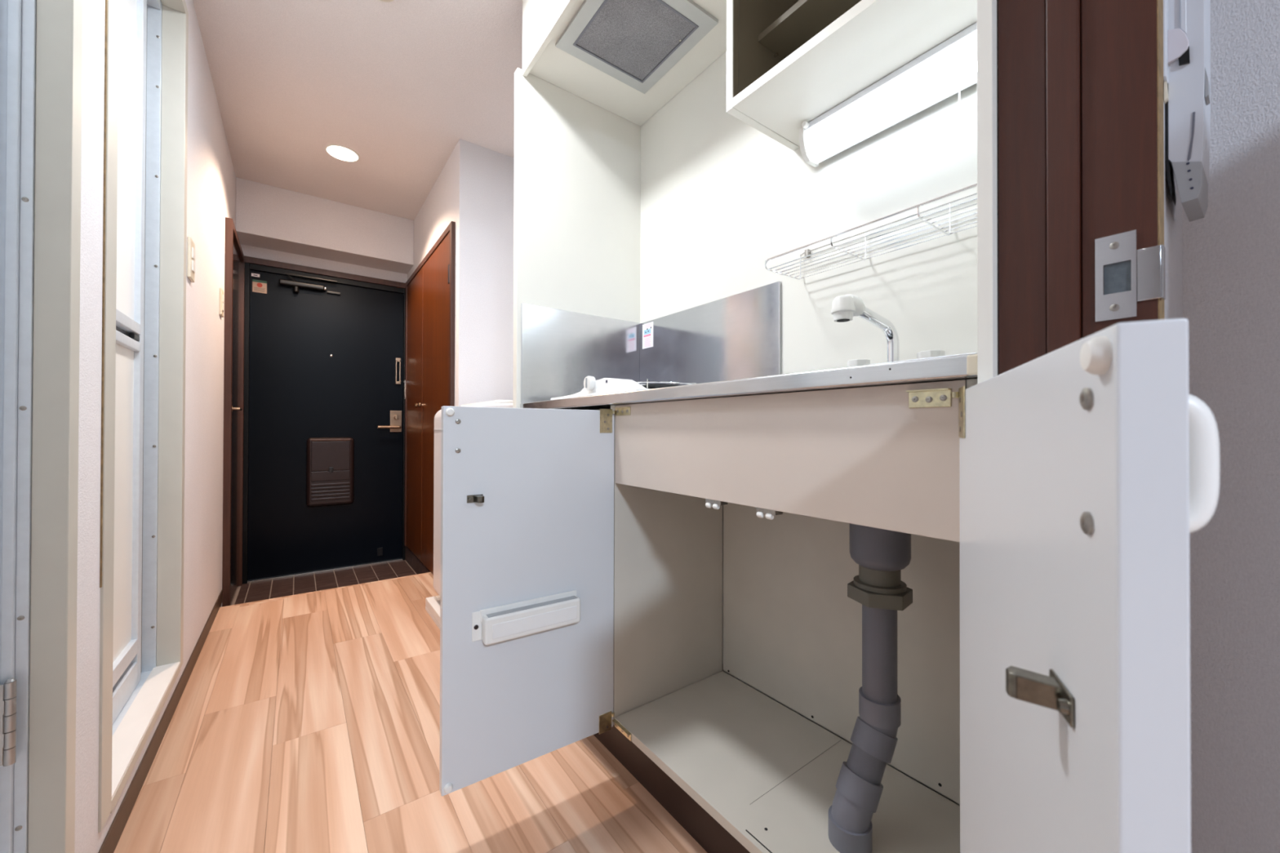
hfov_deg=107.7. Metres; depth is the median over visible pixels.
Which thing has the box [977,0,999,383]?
wall
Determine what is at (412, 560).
baseboard
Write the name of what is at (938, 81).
diffuser
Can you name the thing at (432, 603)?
drip tray
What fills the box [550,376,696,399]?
stove
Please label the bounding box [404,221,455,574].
door
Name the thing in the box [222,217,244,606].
door
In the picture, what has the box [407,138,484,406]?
wall
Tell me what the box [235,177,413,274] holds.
beam
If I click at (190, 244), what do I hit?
light switch
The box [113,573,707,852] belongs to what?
floor
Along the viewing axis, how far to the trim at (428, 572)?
2.22 m
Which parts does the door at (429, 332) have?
panel, panel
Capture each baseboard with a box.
[97,590,222,852]
[404,546,430,574]
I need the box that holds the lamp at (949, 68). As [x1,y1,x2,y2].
[799,22,977,167]
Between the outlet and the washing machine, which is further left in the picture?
the washing machine
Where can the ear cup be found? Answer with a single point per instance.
(1178, 39)
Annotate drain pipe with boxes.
[828,523,912,852]
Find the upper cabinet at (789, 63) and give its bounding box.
[726,0,977,151]
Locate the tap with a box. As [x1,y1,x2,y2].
[831,293,944,366]
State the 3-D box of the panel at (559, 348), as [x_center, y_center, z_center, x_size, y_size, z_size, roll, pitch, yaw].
[-0.179,-0.222,1.557,0.450,0.304,0.008,0,0,-36]
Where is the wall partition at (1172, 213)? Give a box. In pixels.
[1163,80,1182,319]
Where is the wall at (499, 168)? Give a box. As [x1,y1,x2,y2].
[483,147,514,401]
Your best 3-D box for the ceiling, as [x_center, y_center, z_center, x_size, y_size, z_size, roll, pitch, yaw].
[-0.797,-1.345,1.667,1.570,0.060,3.498,0,0,-36]
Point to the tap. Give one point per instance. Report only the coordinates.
(847, 306)
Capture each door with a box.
[0,0,82,852]
[97,0,188,832]
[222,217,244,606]
[242,255,405,583]
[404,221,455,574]
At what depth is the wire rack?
0.92 m
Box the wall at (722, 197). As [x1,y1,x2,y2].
[640,50,977,805]
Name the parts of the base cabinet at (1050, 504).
cabinet door, panel, panel, panel, panel, cabinet door, handle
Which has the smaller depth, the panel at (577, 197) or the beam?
the panel at (577, 197)
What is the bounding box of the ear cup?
[1167,28,1189,64]
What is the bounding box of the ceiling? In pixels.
[192,0,522,220]
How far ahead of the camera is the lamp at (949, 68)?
0.91 m
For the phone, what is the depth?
0.43 m
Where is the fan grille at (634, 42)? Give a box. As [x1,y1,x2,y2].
[555,0,718,93]
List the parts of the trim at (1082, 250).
strike plate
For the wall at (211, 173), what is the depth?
1.40 m
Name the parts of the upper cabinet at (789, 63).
panel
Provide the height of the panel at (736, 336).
0.302 m
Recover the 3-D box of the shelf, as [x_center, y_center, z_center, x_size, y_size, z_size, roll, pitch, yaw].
[0.477,-0.883,0.904,0.150,0.015,0.503,0,0,-36]
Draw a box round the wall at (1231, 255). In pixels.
[1182,0,1279,852]
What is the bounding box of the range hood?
[522,0,726,126]
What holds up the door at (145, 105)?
in the wall at (211, 173)
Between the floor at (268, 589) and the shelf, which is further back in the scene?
the floor at (268, 589)
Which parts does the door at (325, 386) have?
closer arm, header trim, plate, closer rail, lever handle, lock plate, guard plate, guard arm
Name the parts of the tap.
knob, spout, knob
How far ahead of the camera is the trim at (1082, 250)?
0.41 m
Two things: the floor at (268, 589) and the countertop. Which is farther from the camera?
the floor at (268, 589)
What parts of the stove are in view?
knob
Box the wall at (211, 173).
[74,0,235,852]
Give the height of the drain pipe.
0.518 m
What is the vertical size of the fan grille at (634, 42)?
0.012 m
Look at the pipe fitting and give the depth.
0.71 m
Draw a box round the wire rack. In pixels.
[764,183,977,279]
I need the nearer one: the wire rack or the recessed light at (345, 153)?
the wire rack
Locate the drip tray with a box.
[425,595,439,629]
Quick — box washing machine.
[433,400,512,595]
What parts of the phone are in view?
wall plate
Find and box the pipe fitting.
[849,523,911,571]
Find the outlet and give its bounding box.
[836,319,849,322]
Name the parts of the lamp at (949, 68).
knob, pull cord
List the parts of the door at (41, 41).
aluminium frame, casing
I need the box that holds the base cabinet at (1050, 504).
[439,318,1219,852]
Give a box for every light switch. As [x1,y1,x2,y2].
[186,236,195,282]
[219,288,224,317]
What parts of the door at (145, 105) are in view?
pane, pane, frame, aluminium frame, sill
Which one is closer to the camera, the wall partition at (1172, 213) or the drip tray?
the wall partition at (1172, 213)
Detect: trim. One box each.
[219,572,431,608]
[998,0,1165,374]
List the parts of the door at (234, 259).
panel, lever handle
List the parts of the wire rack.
rail, rail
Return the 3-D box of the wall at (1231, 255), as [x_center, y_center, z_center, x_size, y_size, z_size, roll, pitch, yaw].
[2.142,-0.449,-1.489,0.110,2.470,5.062,0,0,-36]
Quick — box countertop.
[520,352,977,410]
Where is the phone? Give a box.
[1163,0,1210,222]
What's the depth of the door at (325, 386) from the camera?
2.83 m
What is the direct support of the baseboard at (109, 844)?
attached to the wall at (211, 173)
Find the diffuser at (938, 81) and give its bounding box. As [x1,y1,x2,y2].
[807,61,977,159]
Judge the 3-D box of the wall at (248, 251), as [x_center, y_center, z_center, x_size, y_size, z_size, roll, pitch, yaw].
[-1.929,-1.096,2.939,1.250,0.428,0.105,0,0,-36]
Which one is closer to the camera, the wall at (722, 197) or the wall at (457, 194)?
the wall at (722, 197)
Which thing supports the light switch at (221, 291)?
attached to the wall at (211, 173)
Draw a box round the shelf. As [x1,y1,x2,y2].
[758,0,861,59]
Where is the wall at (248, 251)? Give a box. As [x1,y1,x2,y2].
[240,244,407,283]
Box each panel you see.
[512,67,640,408]
[520,302,639,403]
[639,280,781,385]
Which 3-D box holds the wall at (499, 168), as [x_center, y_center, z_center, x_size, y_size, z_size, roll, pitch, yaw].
[-0.595,-0.254,2.354,0.420,2.113,0.100,0,0,-36]
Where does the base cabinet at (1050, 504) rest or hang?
on the floor at (308, 722)
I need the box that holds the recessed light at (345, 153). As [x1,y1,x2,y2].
[324,143,359,161]
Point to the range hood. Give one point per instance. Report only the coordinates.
(544, 21)
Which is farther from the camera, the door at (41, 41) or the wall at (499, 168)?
the wall at (499, 168)
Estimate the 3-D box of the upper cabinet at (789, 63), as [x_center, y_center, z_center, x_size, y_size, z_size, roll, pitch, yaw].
[0.448,-1.004,0.884,0.242,0.624,0.540,0,0,-36]
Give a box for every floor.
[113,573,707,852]
[231,560,417,605]
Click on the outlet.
(837, 320)
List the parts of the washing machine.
lid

